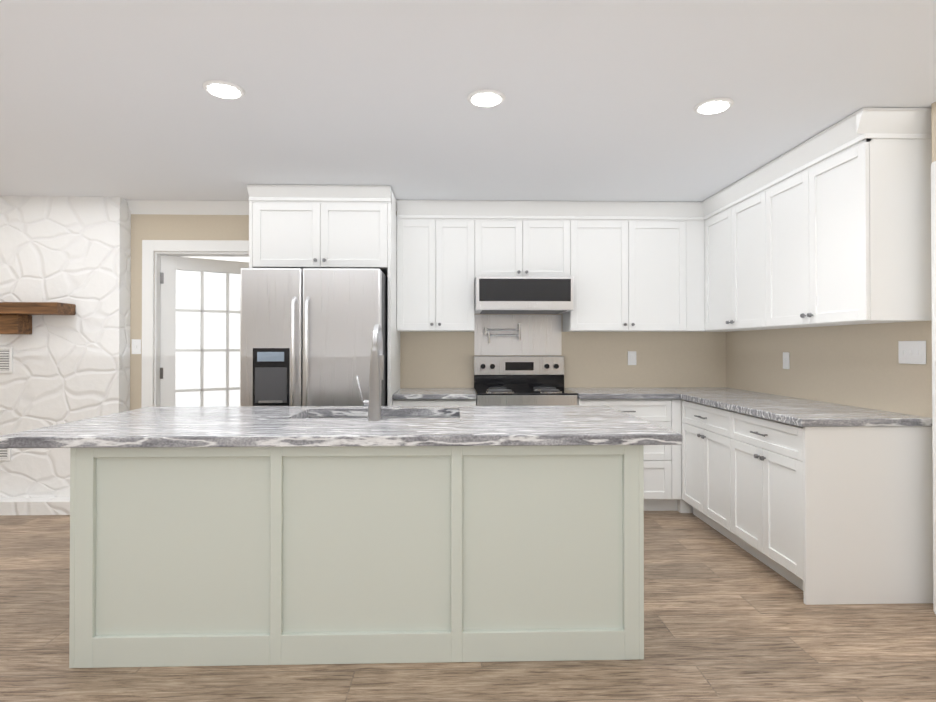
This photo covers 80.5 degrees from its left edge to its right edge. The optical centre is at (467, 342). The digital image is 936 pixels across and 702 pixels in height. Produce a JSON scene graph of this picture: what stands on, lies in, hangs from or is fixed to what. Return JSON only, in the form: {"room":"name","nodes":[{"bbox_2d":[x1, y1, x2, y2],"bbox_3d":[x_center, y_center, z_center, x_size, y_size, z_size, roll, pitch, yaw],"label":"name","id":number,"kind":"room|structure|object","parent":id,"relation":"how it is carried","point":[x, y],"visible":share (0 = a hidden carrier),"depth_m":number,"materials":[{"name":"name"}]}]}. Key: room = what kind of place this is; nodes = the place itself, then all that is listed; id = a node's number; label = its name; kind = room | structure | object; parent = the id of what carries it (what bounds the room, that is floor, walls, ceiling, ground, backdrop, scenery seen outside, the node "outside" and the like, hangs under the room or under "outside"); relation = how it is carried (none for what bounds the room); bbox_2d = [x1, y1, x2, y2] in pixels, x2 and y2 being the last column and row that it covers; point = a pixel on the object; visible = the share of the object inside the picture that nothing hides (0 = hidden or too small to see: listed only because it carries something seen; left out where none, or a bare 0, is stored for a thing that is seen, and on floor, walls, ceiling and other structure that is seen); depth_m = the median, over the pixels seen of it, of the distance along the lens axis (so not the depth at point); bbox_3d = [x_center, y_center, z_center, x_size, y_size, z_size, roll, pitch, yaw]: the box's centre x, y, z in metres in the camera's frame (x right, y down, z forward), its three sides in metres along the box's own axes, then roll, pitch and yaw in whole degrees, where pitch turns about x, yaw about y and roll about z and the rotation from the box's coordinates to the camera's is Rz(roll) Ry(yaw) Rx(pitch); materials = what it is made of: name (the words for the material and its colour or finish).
{"room":"kitchen","nodes":[
{"label":"kitchen","id":0,"kind":"room"},
{"bbox_2d":[0,196,130,497],"bbox_3d":[-3.563,0.081,4.361,1.680,2.440,0.148,0,0,-2],"label":"stone wall","id":1,"kind":"structure","parent":0,"point":[76,251],"depth_m":4.30,"materials":[{"name":"white stone"}]},
{"bbox_2d":[0,448,10,460],"bbox_3d":[-3.641,0.845,4.270,0.200,0.130,0.016,0,0,-2],"label":"air vent","id":2,"kind":"object","parent":1,"relation":"in","point":[5,454],"visible":0.71,"depth_m":4.27,"materials":[{"name":"white metal"}]},
{"bbox_2d":[0,347,12,372],"bbox_3d":[-3.616,0.132,4.276,0.170,0.205,0.016,0,0,-2],"label":"air vent","id":3,"kind":"object","parent":1,"relation":"in","point":[6,359],"visible":1,"depth_m":4.27,"materials":[{"name":"white metal"}]},
{"bbox_2d":[0,302,75,333],"bbox_3d":[-3.713,-0.183,4.179,1.330,0.235,0.208,0,0,-2],"label":"mantel shelf","id":4,"kind":"object","parent":1,"relation":"attached to","point":[15,317],"visible":1,"depth_m":4.14,"materials":[{"name":"brown wood"}]},
{"bbox_2d":[130,214,248,409],"bbox_3d":[-3.118,0.082,4.569,2.980,2.440,0.240,0,0,-2],"label":"wall","id":5,"kind":"structure","parent":0,"point":[184,227],"depth_m":4.47,"materials":[{"name":"beige paint"}]},
{"bbox_2d":[132,339,140,353],"bbox_3d":[-2.675,0.031,4.452,0.075,0.120,0.014,0,0,-2],"label":"light switch","id":6,"kind":"object","parent":5,"relation":"attached to","point":[136,346],"visible":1,"depth_m":4.45,"materials":[{"name":"white plastic"}]},
{"bbox_2d":[126,200,248,214],"bbox_3d":[-2.165,-1.088,4.447,1.114,0.098,0.068,0,0,-2],"label":"crown molding","id":7,"kind":"structure","parent":5,"relation":"attached to","point":[177,207],"depth_m":4.44,"materials":[{"name":"white wood"}]},
{"bbox_2d":[141,240,248,407],"bbox_3d":[-2.119,0.237,4.538,1.016,2.130,0.172,0,0,-2],"label":"door frame","id":8,"kind":"structure","parent":5,"relation":"attached to","point":[151,322],"depth_m":4.45,"materials":[{"name":"white wood"}]},
{"bbox_2d":[160,255,248,406],"bbox_3d":[-2.187,0.288,4.770,0.713,2.015,0.486,0,0,-2],"label":"french door","id":9,"kind":"structure","parent":5,"relation":"in","point":[200,337],"depth_m":4.70,"materials":[{"name":"white glass"}]},
{"bbox_2d":[0,511,935,701],"bbox_3d":[-0.922,1.308,1.347,7.200,0.060,8.300,0,0,-2],"label":"floor","id":10,"kind":"structure","parent":0,"point":[726,619],"depth_m":2.23,"materials":[{"name":"brown wood"}]},
{"bbox_2d":[0,497,69,514],"bbox_3d":[-3.674,1.249,4.215,1.450,0.100,0.119,0,0,-2],"label":"hearth","id":11,"kind":"object","parent":10,"relation":"on","point":[38,506],"depth_m":4.17,"materials":[{"name":"white stone"}]},
{"bbox_2d":[240,268,387,405],"bbox_3d":[-1.081,0.396,4.080,0.948,1.805,0.781,0,0,-2],"label":"refrigerator","id":12,"kind":"object","parent":10,"relation":"on","point":[305,336],"visible":0.54,"depth_m":3.75,"materials":[{"name":"grey metal"}]},
{"bbox_2d":[247,184,399,405],"bbox_3d":[-1.087,0.082,4.359,1.030,2.437,0.763,0,0,-2],"label":"tall cabinet","id":13,"kind":"object","parent":10,"relation":"on","point":[322,226],"visible":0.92,"depth_m":4.03,"materials":[{"name":"white wood"}]},
{"bbox_2d":[69,448,643,667],"bbox_3d":[-0.443,0.852,2.713,2.290,0.873,1.000,0,0,-2],"label":"kitchen island","id":14,"kind":"object","parent":10,"relation":"on","point":[372,530],"depth_m":2.23,"materials":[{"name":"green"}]},
{"bbox_2d":[0,404,681,447],"bbox_3d":[-0.509,0.392,2.727,2.700,0.043,1.095,0,0,-2],"label":"island countertop","id":15,"kind":"structure","parent":14,"relation":"on","point":[570,426],"depth_m":2.34,"materials":[{"name":"grey stone"}]},
{"bbox_2d":[356,324,383,419],"bbox_3d":[-0.478,0.138,2.731,0.121,0.466,0.250,0,0,-2],"label":"faucet","id":16,"kind":"object","parent":15,"relation":"on","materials":[{"name":"silver metal"}]},
{"bbox_2d":[308,412,459,415],"bbox_3d":[-0.469,0.517,2.925,0.870,0.227,0.440,0,0,-2],"label":"sink","id":17,"kind":"object","parent":15,"relation":"in","point":[309,413],"depth_m":3.14,"materials":[{"name":"silver metal"}]},
{"bbox_2d":[393,399,475,405],"bbox_3d":[-0.259,0.864,4.453,0.626,0.876,0.607,0,0,-2],"label":"base cabinet","id":18,"kind":"object","parent":10,"relation":"on","point":[396,402],"depth_m":4.16,"materials":[{"name":"white wood"}]},
{"bbox_2d":[392,388,475,398],"bbox_3d":[-0.259,0.405,4.441,0.626,0.038,0.637,0,0,-2],"label":"countertop","id":19,"kind":"structure","parent":18,"relation":"on","point":[404,393],"depth_m":4.19,"materials":[{"name":"grey stone"}]},
{"bbox_2d":[474,356,577,405],"bbox_3d":[0.441,0.706,4.439,0.766,1.190,0.672,0,0,-2],"label":"range","id":20,"kind":"object","parent":10,"relation":"on","point":[518,380],"visible":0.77,"depth_m":4.67,"materials":[{"name":"silver metal"}]},
{"bbox_2d":[577,395,671,510],"bbox_3d":[1.221,0.864,4.492,0.788,0.876,0.607,0,0,-2],"label":"base cabinet","id":21,"kind":"object","parent":10,"relation":"on","point":[657,458],"depth_m":4.20,"materials":[{"name":"white wood"}]},
{"bbox_2d":[672,399,731,540],"bbox_3d":[1.921,0.859,3.818,0.721,0.876,0.816,0,0,-2],"label":"base cabinet","id":22,"kind":"object","parent":10,"relation":"on","point":[702,465],"depth_m":3.83,"materials":[{"name":"white wood"}]},
{"bbox_2d":[565,387,767,398],"bbox_3d":[1.545,0.405,4.489,1.436,0.038,0.637,0,0,-2],"label":"countertop","id":23,"kind":"structure","parent":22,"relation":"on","point":[673,392],"depth_m":4.28,"materials":[{"name":"grey stone"}]},
{"bbox_2d":[732,411,932,604],"bbox_3d":[1.975,0.854,3.126,0.649,0.876,0.797,0,0,-2],"label":"base cabinet","id":24,"kind":"object","parent":10,"relation":"on","point":[821,503],"depth_m":2.73,"materials":[{"name":"white wood"}]},
{"bbox_2d":[680,395,931,426],"bbox_3d":[1.952,0.397,3.448,0.678,0.038,1.466,0,0,-2],"label":"countertop","id":25,"kind":"structure","parent":24,"relation":"on","point":[781,409],"depth_m":3.02,"materials":[{"name":"grey stone"}]},
{"bbox_2d":[0,0,935,210],"bbox_3d":[-0.922,-1.192,1.365,7.200,0.060,8.300,0,0,-2],"label":"ceiling","id":26,"kind":"structure","parent":0,"point":[114,98],"depth_m":2.52,"materials":[{"name":"white paint"}]},
{"bbox_2d":[202,80,244,98],"bbox_3d":[-1.108,-1.146,2.511,0.180,0.011,0.180,0,0,-2],"label":"recessed light","id":27,"kind":"object","parent":26,"relation":"in","point":[223,89],"visible":0.98,"depth_m":2.49,"materials":[{"name":"white"}]},
{"bbox_2d":[467,89,504,106],"bbox_3d":[0.085,-1.145,2.597,0.180,0.011,0.180,0,0,-2],"label":"recessed light","id":28,"kind":"object","parent":26,"relation":"in","point":[486,98],"visible":0.98,"depth_m":2.58,"materials":[{"name":"white"}]},
{"bbox_2d":[694,98,733,114],"bbox_3d":[1.192,-1.144,2.682,0.180,0.011,0.180,0,0,-2],"label":"recessed light","id":29,"kind":"object","parent":26,"relation":"in","point":[712,106],"visible":0.98,"depth_m":2.66,"materials":[{"name":"white"}]},
{"bbox_2d":[387,211,725,388],"bbox_3d":[0.475,0.084,4.864,4.220,2.440,0.160,0,0,-2],"label":"wall","id":30,"kind":"structure","parent":0,"point":[591,359],"depth_m":4.80,"materials":[{"name":"beige paint"}]},
{"bbox_2d":[396,200,483,331],"bbox_3d":[-0.234,-0.616,4.604,0.683,1.036,0.328,0,0,-2],"label":"upper cabinet","id":31,"kind":"object","parent":30,"relation":"attached to","point":[440,243],"depth_m":4.44,"materials":[{"name":"white wood"}]},
{"bbox_2d":[474,315,561,354],"bbox_3d":[0.432,-0.068,4.779,0.756,0.353,0.006,0,0,-2],"label":"backsplash panel","id":32,"kind":"object","parent":30,"relation":"attached to","point":[541,334],"visible":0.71,"depth_m":4.78,"materials":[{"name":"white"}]},
{"bbox_2d":[482,323,521,342],"bbox_3d":[0.286,-0.082,4.726,0.340,0.170,0.080,0,0,2],"label":"pot filler","id":33,"kind":"object","parent":32,"relation":"attached to","point":[485,330],"visible":0.98,"depth_m":4.71,"materials":[{"name":"silver metal"}]},
{"bbox_2d":[475,276,573,313],"bbox_3d":[0.439,-0.383,4.540,0.766,0.267,0.474,0,0,-2],"label":"range hood","id":34,"kind":"object","parent":30,"relation":"attached to","point":[519,295],"visible":0.92,"depth_m":4.30,"materials":[{"name":"silver metal"}]},
{"bbox_2d":[484,200,571,276],"bbox_3d":[0.437,-0.827,4.623,0.774,0.614,0.328,0,0,-2],"label":"upper cabinet","id":35,"kind":"object","parent":30,"relation":"attached to","point":[522,238],"depth_m":4.46,"materials":[{"name":"white wood"}]},
{"bbox_2d":[562,201,687,331],"bbox_3d":[1.269,-0.616,4.644,1.004,1.036,0.328,0,0,-2],"label":"upper cabinet","id":36,"kind":"object","parent":30,"relation":"attached to","point":[630,259],"depth_m":4.49,"materials":[{"name":"white wood"}]},
{"bbox_2d":[628,351,635,364],"bbox_3d":[1.427,0.134,4.801,0.075,0.120,0.014,0,0,-2],"label":"outlet","id":37,"kind":"object","parent":30,"relation":"attached to","point":[631,357],"visible":1,"depth_m":4.80,"materials":[{"name":"white plastic"}]},
{"bbox_2d":[726,321,931,417],"bbox_3d":[2.450,0.076,3.749,0.330,2.440,2.175,0,0,-2],"label":"wall","id":38,"kind":"structure","parent":0,"point":[859,365],"depth_m":3.41,"materials":[{"name":"beige paint"}]},
{"bbox_2d":[684,219,731,331],"bbox_3d":[2.090,-0.543,4.676,0.338,0.890,0.306,0,0,-2],"label":"upper cabinet","id":39,"kind":"object","parent":38,"relation":"attached to","point":[696,232],"depth_m":4.50,"materials":[{"name":"white wood"}]},
{"bbox_2d":[700,171,755,330],"bbox_3d":[2.107,-0.620,4.034,0.338,1.036,0.936,0,0,-2],"label":"upper cabinet","id":40,"kind":"object","parent":38,"relation":"attached to","point":[729,217],"depth_m":4.06,"materials":[{"name":"white wood"}]},
{"bbox_2d":[783,352,789,368],"bbox_3d":[2.271,0.127,3.951,0.014,0.120,0.075,0,0,-2],"label":"outlet","id":41,"kind":"object","parent":38,"relation":"attached to","point":[786,360],"visible":1,"depth_m":3.94,"materials":[{"name":"white plastic"}]},
{"bbox_2d":[756,107,931,329],"bbox_3d":[2.129,-0.627,3.211,0.338,1.036,0.937,0,0,-2],"label":"upper cabinet","id":42,"kind":"object","parent":38,"relation":"attached to","point":[830,226],"depth_m":2.86,"materials":[{"name":"white wood"}]},
{"bbox_2d":[898,341,925,363],"bbox_3d":[2.300,0.050,2.867,0.014,0.120,0.170,0,0,-2],"label":"switch plate","id":43,"kind":"object","parent":38,"relation":"attached to","point":[911,352],"visible":1,"depth_m":2.86,"materials":[{"name":"white plastic"}]},
{"bbox_2d":[931,102,935,161],"bbox_3d":[2.510,0.048,-0.021,0.410,2.440,5.365,0,0,-2],"label":"wall","id":44,"kind":"structure","parent":0,"point":[933,116],"depth_m":2.65,"materials":[{"name":"beige paint"}]},
{"bbox_2d":[931,161,935,613],"bbox_3d":[2.266,0.212,2.599,0.100,2.150,0.117,0,0,-2],"label":"door frame","id":45,"kind":"structure","parent":44,"relation":"attached to","point":[933,230],"depth_m":2.62,"materials":[{"name":"white wood"}]},
{"label":"outside","id":46,"kind":"structure","parent":0,"visible":0},
{"bbox_2d":[192,257,248,261],"bbox_3d":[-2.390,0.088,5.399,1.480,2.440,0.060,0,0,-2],"label":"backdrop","id":47,"kind":"structure","parent":46,"point":[243,259],"depth_m":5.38,"materials":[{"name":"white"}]}
]}

